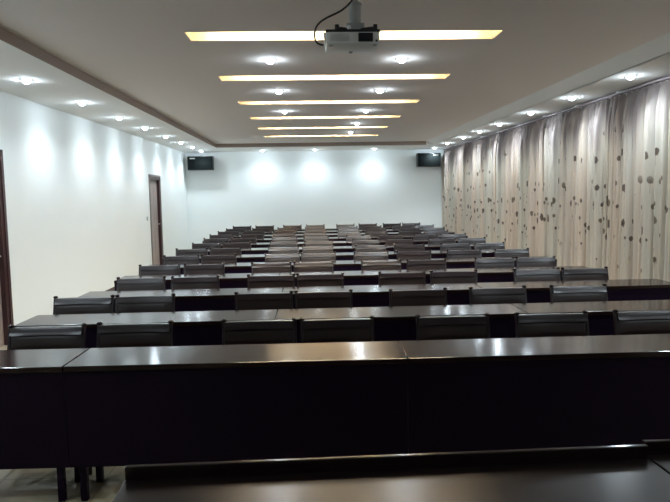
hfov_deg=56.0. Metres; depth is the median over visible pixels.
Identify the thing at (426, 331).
chair back
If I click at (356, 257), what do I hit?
cushion
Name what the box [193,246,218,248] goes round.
cushion
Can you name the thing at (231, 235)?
chair
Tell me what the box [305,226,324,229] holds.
chair
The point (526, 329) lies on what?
chair back
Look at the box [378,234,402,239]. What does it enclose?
chair
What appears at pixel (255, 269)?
chair back
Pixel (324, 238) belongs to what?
chair
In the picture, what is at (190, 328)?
desk
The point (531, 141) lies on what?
curtain
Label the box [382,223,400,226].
chair
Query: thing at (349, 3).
cable
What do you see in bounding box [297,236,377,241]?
desk
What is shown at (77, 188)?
wall
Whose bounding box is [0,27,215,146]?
trim
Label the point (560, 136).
curtain
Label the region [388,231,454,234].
desk
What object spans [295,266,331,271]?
chair back
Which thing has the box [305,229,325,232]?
chair
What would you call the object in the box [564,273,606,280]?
chair backrest
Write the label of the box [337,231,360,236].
chair
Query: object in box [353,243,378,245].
cushion
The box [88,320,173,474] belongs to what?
chair
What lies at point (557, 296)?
chair backrest
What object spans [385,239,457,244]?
desk
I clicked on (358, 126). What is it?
strip light
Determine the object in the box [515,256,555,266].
chair
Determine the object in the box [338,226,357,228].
chair
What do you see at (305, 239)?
cushion
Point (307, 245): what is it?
cushion
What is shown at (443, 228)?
chair
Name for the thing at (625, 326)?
chair backrest
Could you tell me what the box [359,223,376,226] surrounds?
chair
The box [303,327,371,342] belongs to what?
chair back
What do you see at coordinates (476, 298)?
cushion
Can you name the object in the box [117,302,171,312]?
cushion
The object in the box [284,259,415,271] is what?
desk
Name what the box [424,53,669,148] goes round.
trim
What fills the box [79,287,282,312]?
desk
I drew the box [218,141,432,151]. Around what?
trim
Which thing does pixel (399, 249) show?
cushion
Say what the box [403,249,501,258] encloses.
desk
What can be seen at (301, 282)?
chair back
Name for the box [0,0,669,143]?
ceiling
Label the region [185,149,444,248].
wall
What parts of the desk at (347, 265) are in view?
modesty panel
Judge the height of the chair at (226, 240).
0.833 m
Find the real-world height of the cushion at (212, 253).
0.111 m
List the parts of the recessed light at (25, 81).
lamp glass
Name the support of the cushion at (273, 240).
on the chair at (275, 239)
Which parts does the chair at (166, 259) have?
rail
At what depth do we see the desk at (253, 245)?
11.07 m
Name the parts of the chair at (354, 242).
rail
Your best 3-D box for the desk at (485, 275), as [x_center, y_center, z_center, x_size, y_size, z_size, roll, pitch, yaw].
[1.977,0.578,7.002,1.719,0.750,0.400,-1,5,-2]
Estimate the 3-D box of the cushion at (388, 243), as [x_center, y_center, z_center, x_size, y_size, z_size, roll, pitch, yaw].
[1.107,-0.103,10.801,0.440,0.111,0.060,-1,5,-2]
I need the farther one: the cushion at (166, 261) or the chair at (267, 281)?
the cushion at (166, 261)
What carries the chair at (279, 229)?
on the floor
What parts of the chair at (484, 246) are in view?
rail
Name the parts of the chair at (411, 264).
rail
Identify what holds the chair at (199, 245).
on the floor
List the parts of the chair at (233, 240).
rail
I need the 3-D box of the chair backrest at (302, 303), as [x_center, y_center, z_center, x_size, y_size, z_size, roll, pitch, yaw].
[-0.093,0.432,5.186,0.440,0.111,0.060,-1,5,-2]
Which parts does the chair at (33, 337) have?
leg, rail, leg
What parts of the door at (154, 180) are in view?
moulding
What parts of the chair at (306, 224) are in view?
rail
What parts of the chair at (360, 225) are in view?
rail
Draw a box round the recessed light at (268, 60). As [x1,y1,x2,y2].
[263,58,276,63]
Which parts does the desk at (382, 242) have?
modesty panel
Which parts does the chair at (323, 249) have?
rail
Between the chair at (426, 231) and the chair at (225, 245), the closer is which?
the chair at (225, 245)
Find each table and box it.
[112,444,669,501]
[642,439,669,473]
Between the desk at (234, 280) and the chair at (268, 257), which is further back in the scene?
the chair at (268, 257)
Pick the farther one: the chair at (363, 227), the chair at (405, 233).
the chair at (363, 227)
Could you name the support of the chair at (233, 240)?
on the floor
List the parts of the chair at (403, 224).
rail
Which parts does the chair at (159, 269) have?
rail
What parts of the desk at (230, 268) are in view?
modesty panel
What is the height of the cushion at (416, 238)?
0.111 m
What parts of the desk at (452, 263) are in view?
modesty panel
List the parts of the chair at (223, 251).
rail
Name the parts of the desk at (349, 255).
modesty panel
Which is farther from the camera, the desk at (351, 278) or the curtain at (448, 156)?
the curtain at (448, 156)
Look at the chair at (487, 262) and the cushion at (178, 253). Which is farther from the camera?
the cushion at (178, 253)
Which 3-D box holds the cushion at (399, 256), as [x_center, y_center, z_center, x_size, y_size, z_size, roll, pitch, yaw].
[1.080,0.099,8.598,0.440,0.111,0.060,-1,5,-3]
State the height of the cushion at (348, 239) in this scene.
0.111 m
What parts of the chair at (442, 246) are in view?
rail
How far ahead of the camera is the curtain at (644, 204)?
7.03 m
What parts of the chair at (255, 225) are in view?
rail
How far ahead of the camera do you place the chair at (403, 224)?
16.36 m
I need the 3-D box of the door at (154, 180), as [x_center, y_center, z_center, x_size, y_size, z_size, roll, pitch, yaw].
[-4.038,-0.626,13.901,0.216,2.090,1.020,-1,5,-2]
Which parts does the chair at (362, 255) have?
rail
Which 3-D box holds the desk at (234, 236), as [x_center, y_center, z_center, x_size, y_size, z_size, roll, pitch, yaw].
[-1.743,0.046,13.488,1.719,0.750,0.400,-1,5,-2]
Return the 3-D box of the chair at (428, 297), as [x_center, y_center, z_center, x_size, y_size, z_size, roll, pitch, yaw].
[0.697,0.736,5.058,0.490,0.833,0.440,-1,5,-2]
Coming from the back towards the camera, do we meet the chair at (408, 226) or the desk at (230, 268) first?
the chair at (408, 226)
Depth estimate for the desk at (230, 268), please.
7.77 m
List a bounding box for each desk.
[0,348,88,501]
[14,309,276,348]
[63,341,407,500]
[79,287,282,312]
[114,272,279,290]
[148,262,283,274]
[199,254,264,263]
[202,238,271,242]
[208,248,267,254]
[220,243,269,248]
[233,235,271,237]
[239,231,294,234]
[275,304,527,342]
[280,269,435,286]
[282,283,480,308]
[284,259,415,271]
[294,230,364,233]
[296,233,364,237]
[297,227,361,230]
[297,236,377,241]
[298,240,385,246]
[299,245,393,252]
[300,251,402,260]
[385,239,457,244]
[386,229,423,231]
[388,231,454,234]
[393,244,473,250]
[398,334,669,453]
[403,235,467,239]
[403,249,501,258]
[416,256,556,268]
[433,266,587,282]
[473,279,669,302]
[512,300,669,335]
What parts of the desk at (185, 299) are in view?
modesty panel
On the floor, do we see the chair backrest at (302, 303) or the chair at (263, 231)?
the chair at (263, 231)
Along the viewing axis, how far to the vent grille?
3.41 m
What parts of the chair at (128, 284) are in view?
rail, leg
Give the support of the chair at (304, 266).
on the floor
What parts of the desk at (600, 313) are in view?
modesty panel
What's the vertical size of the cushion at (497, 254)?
0.111 m
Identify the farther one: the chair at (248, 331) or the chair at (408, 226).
the chair at (408, 226)
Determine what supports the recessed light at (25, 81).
in the ceiling at (52, 87)
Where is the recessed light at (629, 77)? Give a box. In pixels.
[624,75,637,79]
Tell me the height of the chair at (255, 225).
0.833 m
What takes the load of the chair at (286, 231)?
on the floor
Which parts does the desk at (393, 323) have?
modesty panel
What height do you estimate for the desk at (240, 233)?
0.750 m
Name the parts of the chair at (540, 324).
leg, rail, leg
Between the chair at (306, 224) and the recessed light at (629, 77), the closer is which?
the recessed light at (629, 77)
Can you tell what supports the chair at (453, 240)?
on the floor
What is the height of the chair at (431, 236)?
0.833 m
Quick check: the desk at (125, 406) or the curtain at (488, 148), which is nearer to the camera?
the desk at (125, 406)
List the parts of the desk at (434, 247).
modesty panel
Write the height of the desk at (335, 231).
0.750 m
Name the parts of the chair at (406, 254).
rail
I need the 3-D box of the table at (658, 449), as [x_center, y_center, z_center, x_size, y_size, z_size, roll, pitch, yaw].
[1.694,1.034,1.860,1.300,0.790,0.620,-1,5,-3]
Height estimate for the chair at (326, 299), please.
0.833 m
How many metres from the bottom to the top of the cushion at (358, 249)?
0.111 m
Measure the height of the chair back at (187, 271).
0.111 m
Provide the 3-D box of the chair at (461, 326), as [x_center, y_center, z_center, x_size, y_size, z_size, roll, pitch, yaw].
[0.776,0.838,3.938,0.490,0.833,0.440,-1,5,-2]
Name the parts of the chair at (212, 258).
rail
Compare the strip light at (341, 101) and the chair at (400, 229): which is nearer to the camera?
the strip light at (341, 101)
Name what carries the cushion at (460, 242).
on the chair at (460, 240)
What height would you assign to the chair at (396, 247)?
0.833 m
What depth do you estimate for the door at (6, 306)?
6.96 m
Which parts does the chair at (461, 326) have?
leg, rail, leg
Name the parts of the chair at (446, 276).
rail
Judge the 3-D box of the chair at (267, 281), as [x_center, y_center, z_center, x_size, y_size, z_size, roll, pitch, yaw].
[-0.625,0.659,6.138,0.490,0.833,0.440,-1,5,-2]
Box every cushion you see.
[55,303,110,314]
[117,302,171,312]
[118,283,162,290]
[140,269,178,274]
[165,260,197,263]
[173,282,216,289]
[177,252,205,255]
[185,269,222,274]
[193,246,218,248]
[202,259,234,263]
[204,241,227,243]
[210,237,230,238]
[211,252,239,254]
[224,245,249,247]
[232,241,255,242]
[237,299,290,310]
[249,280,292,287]
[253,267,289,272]
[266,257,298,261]
[269,250,297,253]
[271,244,296,247]
[273,240,295,241]
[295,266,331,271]
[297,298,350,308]
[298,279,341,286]
[302,257,334,260]
[303,250,331,252]
[305,235,324,236]
[305,239,327,240]
[306,244,331,246]
[347,238,369,240]
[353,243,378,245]
[355,256,386,259]
[357,248,385,251]
[363,265,399,270]
[366,234,386,235]
[379,238,401,239]
[380,277,423,284]
[387,242,411,244]
[392,296,444,305]
[395,248,423,250]
[398,255,429,258]
[399,233,420,235]
[408,264,444,269]
[415,237,437,239]
[429,241,454,243]
[432,276,475,283]
[442,236,464,238]
[442,247,469,250]
[448,254,480,257]
[459,241,484,243]
[472,294,524,303]
[476,246,503,249]
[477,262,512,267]
[496,253,527,256]
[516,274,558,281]
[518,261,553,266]
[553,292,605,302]
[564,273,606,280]
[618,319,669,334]
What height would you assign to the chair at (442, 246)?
0.833 m
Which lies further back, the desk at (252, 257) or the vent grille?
the desk at (252, 257)
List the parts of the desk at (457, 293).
modesty panel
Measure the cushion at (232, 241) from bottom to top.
0.111 m
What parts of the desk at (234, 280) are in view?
modesty panel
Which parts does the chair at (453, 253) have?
rail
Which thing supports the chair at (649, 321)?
on the floor
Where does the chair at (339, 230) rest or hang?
on the floor
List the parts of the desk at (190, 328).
modesty panel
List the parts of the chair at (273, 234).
rail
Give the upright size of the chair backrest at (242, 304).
0.111 m
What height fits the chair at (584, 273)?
0.833 m
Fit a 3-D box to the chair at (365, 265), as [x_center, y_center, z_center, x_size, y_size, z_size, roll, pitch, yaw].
[0.562,0.532,7.316,0.490,0.833,0.440,-1,5,-2]
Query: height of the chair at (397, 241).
0.833 m
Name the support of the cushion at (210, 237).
on the chair at (231, 235)
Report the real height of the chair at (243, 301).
0.833 m
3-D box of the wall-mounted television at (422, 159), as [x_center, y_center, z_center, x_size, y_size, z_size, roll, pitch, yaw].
[2.576,-2.520,17.460,0.640,0.370,0.418,-1,5,-2]
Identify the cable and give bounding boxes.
[314,0,352,45]
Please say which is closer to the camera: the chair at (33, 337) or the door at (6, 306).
the chair at (33, 337)
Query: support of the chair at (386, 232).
on the floor
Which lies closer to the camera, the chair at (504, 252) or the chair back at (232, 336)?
the chair back at (232, 336)
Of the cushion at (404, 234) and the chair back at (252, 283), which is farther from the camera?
the cushion at (404, 234)
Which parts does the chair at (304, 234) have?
rail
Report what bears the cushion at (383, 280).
on the chair at (399, 278)
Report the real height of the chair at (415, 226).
0.833 m
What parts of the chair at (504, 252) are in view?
rail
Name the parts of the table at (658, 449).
panel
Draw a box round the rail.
[444,76,669,149]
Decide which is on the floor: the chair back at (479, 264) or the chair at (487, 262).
the chair at (487, 262)
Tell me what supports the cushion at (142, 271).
on the chair at (159, 269)
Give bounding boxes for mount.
[335,0,377,28]
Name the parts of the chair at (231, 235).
rail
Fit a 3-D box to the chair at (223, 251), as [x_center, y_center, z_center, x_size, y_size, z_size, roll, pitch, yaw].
[-1.652,0.375,9.428,0.490,0.833,0.440,-1,5,-2]
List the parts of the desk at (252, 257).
modesty panel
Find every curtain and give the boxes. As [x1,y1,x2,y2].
[441,148,454,231]
[453,144,466,233]
[465,139,480,237]
[479,134,498,242]
[495,127,519,248]
[518,119,546,256]
[543,108,580,265]
[574,94,626,279]
[617,79,669,281]
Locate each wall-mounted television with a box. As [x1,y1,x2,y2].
[187,156,213,169]
[416,153,440,166]
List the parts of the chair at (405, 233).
rail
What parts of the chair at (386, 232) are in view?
rail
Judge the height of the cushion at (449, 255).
0.111 m
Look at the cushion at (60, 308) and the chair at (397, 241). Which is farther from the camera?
the chair at (397, 241)
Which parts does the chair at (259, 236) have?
rail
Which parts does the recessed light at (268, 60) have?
lamp glass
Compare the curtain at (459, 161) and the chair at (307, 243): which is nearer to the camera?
the chair at (307, 243)
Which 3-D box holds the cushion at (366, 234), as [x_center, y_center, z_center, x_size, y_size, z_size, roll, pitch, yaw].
[0.853,-0.302,13.013,0.440,0.111,0.060,-1,5,-2]
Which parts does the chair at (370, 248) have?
rail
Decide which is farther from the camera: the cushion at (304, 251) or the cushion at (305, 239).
the cushion at (305, 239)
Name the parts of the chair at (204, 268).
rail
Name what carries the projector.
attached to the mount
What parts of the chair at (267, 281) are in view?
rail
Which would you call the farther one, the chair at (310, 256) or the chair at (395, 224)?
the chair at (395, 224)
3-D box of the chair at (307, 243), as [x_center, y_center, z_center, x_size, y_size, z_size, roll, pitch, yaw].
[-0.260,0.245,10.592,0.490,0.833,0.440,-1,5,-2]
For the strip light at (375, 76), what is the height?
0.194 m
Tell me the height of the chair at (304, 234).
0.833 m
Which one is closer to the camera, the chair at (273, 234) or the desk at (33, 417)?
the desk at (33, 417)
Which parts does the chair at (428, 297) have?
leg, rail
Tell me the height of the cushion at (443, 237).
0.111 m
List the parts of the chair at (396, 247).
rail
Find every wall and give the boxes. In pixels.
[0,91,188,324]
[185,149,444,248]
[454,80,667,147]
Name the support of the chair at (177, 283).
on the floor
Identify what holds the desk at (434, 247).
on the floor
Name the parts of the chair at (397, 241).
rail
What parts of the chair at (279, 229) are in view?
rail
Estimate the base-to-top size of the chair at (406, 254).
0.833 m
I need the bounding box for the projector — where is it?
[323,25,379,53]
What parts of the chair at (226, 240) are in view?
rail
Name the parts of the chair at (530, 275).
rail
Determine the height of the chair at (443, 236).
0.833 m
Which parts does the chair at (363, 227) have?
rail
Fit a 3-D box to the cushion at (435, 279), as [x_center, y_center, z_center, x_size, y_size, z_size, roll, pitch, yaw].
[1.202,0.302,6.366,0.440,0.111,0.060,-1,5,-2]
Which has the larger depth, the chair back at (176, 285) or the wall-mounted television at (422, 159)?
the wall-mounted television at (422, 159)
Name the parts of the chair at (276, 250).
rail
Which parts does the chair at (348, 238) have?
rail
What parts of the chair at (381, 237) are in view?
rail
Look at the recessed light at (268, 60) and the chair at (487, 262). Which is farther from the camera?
the chair at (487, 262)
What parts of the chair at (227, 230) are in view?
rail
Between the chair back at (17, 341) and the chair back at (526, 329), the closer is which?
the chair back at (17, 341)
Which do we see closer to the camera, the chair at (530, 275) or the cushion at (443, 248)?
the chair at (530, 275)
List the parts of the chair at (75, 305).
leg, rail, leg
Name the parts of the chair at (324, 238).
rail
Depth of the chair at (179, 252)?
9.54 m
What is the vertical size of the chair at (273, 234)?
0.833 m
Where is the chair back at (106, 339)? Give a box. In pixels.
[99,332,168,347]
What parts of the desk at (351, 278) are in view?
modesty panel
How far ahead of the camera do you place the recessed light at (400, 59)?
6.03 m
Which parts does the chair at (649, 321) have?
leg, rail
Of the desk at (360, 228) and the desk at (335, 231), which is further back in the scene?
the desk at (360, 228)
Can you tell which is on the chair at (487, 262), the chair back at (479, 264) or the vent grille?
the chair back at (479, 264)
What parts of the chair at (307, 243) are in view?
rail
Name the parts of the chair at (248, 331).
leg, rail, leg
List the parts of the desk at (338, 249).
modesty panel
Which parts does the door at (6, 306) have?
frame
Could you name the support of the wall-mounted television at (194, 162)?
attached to the wall at (330, 188)
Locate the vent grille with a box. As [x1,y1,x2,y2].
[330,36,349,40]
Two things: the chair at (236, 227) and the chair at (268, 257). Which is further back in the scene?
the chair at (236, 227)
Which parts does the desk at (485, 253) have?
modesty panel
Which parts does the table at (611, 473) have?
panel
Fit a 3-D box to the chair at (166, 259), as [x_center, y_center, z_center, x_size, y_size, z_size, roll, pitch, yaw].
[-2.053,0.483,8.328,0.490,0.833,0.440,-1,5,-3]
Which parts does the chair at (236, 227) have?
rail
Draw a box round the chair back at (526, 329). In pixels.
[519,322,586,337]
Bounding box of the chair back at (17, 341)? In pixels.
[10,334,81,349]
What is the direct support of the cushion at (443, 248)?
on the chair at (442, 246)
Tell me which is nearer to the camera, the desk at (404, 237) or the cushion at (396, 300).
the cushion at (396, 300)
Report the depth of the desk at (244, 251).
9.96 m
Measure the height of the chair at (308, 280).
0.833 m
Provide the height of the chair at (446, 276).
0.833 m
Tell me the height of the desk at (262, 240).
0.750 m
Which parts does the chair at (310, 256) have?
rail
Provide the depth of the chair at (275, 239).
11.82 m
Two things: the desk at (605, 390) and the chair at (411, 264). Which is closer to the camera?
the desk at (605, 390)
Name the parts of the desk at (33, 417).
modesty panel, leg, leg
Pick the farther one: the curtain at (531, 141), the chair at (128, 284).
the curtain at (531, 141)
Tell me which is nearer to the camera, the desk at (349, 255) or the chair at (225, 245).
the desk at (349, 255)
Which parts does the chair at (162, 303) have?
leg, rail, leg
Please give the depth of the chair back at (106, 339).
4.00 m
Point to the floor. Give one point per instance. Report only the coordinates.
(16, 485)
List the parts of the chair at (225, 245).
rail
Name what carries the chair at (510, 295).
on the floor
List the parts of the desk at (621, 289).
modesty panel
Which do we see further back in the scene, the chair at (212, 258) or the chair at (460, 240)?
the chair at (460, 240)
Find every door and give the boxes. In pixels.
[0,150,13,346]
[148,174,163,264]
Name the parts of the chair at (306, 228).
rail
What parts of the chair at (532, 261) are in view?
rail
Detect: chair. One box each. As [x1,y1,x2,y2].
[7,323,86,349]
[53,295,114,314]
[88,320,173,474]
[115,293,175,312]
[116,276,165,290]
[138,264,180,275]
[163,254,199,263]
[170,275,219,289]
[176,248,207,255]
[183,263,224,274]
[192,242,220,248]
[200,254,236,263]
[203,237,228,243]
[209,234,232,238]
[209,247,241,254]
[217,231,238,234]
[221,317,296,344]
[222,241,250,247]
[226,228,245,231]
[231,237,256,242]
[233,226,250,229]
[234,290,293,310]
[241,233,263,238]
[243,230,264,234]
[247,273,295,287]
[251,261,291,272]
[252,227,271,231]
[255,225,273,228]
[264,252,299,261]
[268,246,299,253]
[269,240,297,247]
[272,233,295,237]
[272,236,296,241]
[273,230,293,233]
[277,227,297,230]
[283,225,301,228]
[293,260,333,271]
[294,289,352,308]
[296,272,343,286]
[299,315,374,342]
[300,252,335,260]
[302,245,333,252]
[303,232,326,237]
[303,235,328,241]
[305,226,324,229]
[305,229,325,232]
[305,240,332,246]
[306,224,324,226]
[336,224,354,227]
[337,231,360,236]
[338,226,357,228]
[338,228,358,232]
[346,235,370,240]
[352,239,379,245]
[353,251,388,259]
[355,244,386,251]
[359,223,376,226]
[361,259,401,270]
[362,225,381,229]
[364,231,387,235]
[365,228,385,231]
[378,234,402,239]
[378,270,425,284]
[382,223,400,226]
[385,238,413,244]
[388,287,446,306]
[392,225,411,228]
[393,243,424,251]
[396,250,431,258]
[398,230,421,235]
[399,227,420,230]
[402,222,419,225]
[406,258,446,269]
[413,233,438,239]
[414,224,433,228]
[415,313,490,339]
[423,227,444,231]
[425,230,447,234]
[428,237,455,244]
[430,269,477,283]
[440,242,470,250]
[441,233,465,238]
[446,249,481,257]
[458,237,485,243]
[468,285,526,304]
[474,242,504,249]
[474,256,514,267]
[494,248,529,256]
[513,267,560,281]
[514,310,589,337]
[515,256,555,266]
[549,283,607,302]
[561,266,608,280]
[612,309,669,334]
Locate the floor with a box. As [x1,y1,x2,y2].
[0,345,124,501]
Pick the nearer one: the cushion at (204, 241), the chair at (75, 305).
the chair at (75, 305)
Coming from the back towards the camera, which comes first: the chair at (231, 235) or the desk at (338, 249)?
the chair at (231, 235)
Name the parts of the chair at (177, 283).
rail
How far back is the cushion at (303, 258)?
8.53 m
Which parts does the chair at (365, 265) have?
rail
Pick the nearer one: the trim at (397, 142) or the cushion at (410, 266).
the cushion at (410, 266)
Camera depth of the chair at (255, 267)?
7.41 m
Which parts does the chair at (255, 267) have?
rail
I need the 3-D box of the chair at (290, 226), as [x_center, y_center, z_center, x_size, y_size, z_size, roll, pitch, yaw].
[-1.087,-0.245,16.094,0.490,0.833,0.440,-1,5,-1]
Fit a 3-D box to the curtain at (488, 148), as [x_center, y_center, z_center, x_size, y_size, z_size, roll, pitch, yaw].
[3.270,-1.042,13.312,0.182,2.722,1.252,-1,5,-3]
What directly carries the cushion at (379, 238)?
on the chair at (381, 237)
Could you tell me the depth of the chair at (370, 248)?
9.66 m
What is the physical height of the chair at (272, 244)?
0.833 m
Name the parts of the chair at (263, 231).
rail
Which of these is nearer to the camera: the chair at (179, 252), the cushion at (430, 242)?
the chair at (179, 252)
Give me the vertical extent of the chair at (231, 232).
0.833 m
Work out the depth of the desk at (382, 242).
11.14 m
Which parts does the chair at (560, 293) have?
leg, rail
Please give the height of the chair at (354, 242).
0.833 m
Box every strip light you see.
[185,30,502,40]
[218,74,449,80]
[238,100,418,104]
[250,115,400,118]
[258,126,387,128]
[264,134,378,136]
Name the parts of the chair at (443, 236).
rail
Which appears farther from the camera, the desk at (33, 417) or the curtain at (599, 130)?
the curtain at (599, 130)
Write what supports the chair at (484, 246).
on the floor
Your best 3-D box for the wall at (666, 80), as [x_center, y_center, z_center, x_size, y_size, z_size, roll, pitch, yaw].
[3.746,-0.762,7.880,0.200,3.200,19.900,-1,5,-2]
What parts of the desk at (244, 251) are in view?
modesty panel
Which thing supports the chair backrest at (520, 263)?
on the chair at (532, 261)
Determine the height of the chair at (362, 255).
0.833 m
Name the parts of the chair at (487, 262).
rail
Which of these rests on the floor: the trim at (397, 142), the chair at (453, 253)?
the chair at (453, 253)
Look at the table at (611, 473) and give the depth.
1.93 m
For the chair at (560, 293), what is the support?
on the floor
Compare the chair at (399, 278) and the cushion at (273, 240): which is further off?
the cushion at (273, 240)
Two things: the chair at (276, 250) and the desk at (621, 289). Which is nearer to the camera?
the desk at (621, 289)
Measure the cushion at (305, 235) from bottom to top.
0.111 m
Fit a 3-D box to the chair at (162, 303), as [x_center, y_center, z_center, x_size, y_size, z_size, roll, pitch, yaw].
[-1.530,0.781,4.977,0.490,0.833,0.440,-1,5,-2]
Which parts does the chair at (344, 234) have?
rail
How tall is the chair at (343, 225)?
0.833 m
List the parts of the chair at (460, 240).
rail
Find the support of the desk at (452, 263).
on the floor
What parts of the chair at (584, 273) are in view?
leg, rail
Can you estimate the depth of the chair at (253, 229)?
15.12 m
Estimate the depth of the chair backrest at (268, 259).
8.52 m
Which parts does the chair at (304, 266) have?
rail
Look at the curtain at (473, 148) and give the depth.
14.50 m
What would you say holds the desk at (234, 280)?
on the floor
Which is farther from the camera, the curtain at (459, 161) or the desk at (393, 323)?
the curtain at (459, 161)
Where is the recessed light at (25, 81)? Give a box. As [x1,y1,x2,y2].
[19,79,32,83]
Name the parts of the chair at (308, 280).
rail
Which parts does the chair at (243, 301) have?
rail, leg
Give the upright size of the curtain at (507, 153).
2.722 m
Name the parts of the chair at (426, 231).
rail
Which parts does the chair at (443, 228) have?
rail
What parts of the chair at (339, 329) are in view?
leg, rail, leg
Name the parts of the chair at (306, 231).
rail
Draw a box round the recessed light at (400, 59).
[395,57,407,62]
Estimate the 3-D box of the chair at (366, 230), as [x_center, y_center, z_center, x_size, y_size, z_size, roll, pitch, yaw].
[0.929,-0.084,13.966,0.490,0.833,0.440,-1,5,-3]
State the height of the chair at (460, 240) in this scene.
0.833 m
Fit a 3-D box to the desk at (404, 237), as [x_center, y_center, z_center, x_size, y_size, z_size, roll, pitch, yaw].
[1.741,0.076,12.524,1.719,0.750,0.400,-1,5,-2]
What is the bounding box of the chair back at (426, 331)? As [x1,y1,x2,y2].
[419,324,487,339]
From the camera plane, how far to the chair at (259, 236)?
12.89 m
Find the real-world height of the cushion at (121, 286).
0.111 m
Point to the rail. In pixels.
(617, 93)
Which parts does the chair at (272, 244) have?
rail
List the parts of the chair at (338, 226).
rail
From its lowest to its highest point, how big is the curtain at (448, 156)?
2.722 m
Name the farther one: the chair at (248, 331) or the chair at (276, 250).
the chair at (276, 250)
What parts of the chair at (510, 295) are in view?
leg, rail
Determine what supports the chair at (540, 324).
on the floor
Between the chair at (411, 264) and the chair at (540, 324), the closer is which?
the chair at (540, 324)
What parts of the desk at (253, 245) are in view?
modesty panel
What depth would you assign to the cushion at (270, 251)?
9.59 m
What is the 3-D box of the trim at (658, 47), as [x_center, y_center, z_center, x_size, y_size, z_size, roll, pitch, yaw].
[2.764,-2.092,7.717,0.210,0.290,19.900,-1,5,-2]
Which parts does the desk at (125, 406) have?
leg, leg, modesty panel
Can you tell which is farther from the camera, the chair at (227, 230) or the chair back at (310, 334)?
the chair at (227, 230)
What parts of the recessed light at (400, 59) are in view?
lamp glass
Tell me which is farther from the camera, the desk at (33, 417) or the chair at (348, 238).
the chair at (348, 238)
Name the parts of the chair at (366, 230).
rail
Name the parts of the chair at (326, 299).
rail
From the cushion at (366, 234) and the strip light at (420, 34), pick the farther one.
the cushion at (366, 234)
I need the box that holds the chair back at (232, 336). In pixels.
[225,329,293,344]
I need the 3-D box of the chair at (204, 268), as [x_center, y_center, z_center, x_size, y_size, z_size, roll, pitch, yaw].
[-1.522,0.573,7.244,0.490,0.833,0.440,-1,5,-2]
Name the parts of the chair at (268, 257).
rail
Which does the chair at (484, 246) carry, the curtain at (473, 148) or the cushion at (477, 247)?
the cushion at (477, 247)
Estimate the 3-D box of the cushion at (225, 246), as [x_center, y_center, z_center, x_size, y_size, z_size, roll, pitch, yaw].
[-1.661,-0.046,10.682,0.440,0.111,0.060,-1,5,-3]
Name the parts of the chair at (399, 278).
rail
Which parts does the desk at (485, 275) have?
modesty panel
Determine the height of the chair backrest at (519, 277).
0.111 m
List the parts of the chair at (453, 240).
rail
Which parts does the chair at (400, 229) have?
rail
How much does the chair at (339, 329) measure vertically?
0.833 m
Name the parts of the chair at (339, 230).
rail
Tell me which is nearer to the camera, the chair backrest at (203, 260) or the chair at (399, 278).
the chair at (399, 278)
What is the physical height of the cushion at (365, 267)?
0.111 m
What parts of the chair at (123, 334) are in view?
leg, rail, leg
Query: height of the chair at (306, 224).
0.833 m
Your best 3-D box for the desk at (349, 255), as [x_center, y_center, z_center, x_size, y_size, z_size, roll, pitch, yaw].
[0.165,0.414,9.130,1.719,0.750,0.400,-1,5,-2]
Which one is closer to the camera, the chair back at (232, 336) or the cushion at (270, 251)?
the chair back at (232, 336)
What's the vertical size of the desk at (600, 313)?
0.750 m
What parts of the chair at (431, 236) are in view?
rail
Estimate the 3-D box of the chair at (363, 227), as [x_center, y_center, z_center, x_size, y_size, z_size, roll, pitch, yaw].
[0.899,-0.186,15.078,0.490,0.833,0.440,-1,5,-2]
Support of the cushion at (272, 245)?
on the chair at (272, 244)
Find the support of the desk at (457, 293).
on the floor
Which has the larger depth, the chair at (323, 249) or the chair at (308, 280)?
the chair at (323, 249)
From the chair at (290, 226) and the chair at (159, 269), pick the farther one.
the chair at (290, 226)
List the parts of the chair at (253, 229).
rail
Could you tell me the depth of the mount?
3.49 m
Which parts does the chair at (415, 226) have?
rail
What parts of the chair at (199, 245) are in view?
rail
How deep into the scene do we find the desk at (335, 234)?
13.34 m
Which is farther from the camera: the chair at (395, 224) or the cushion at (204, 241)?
the chair at (395, 224)
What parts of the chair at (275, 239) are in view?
rail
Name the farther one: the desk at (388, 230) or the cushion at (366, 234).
the desk at (388, 230)
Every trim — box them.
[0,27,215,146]
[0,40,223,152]
[216,141,425,147]
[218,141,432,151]
[423,33,669,148]
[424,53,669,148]
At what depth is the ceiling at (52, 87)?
7.62 m
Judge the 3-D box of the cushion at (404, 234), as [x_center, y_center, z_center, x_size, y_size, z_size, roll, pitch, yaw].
[1.552,-0.316,13.033,0.440,0.111,0.060,-1,5,-2]
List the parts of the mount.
arm, arm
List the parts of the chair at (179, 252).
rail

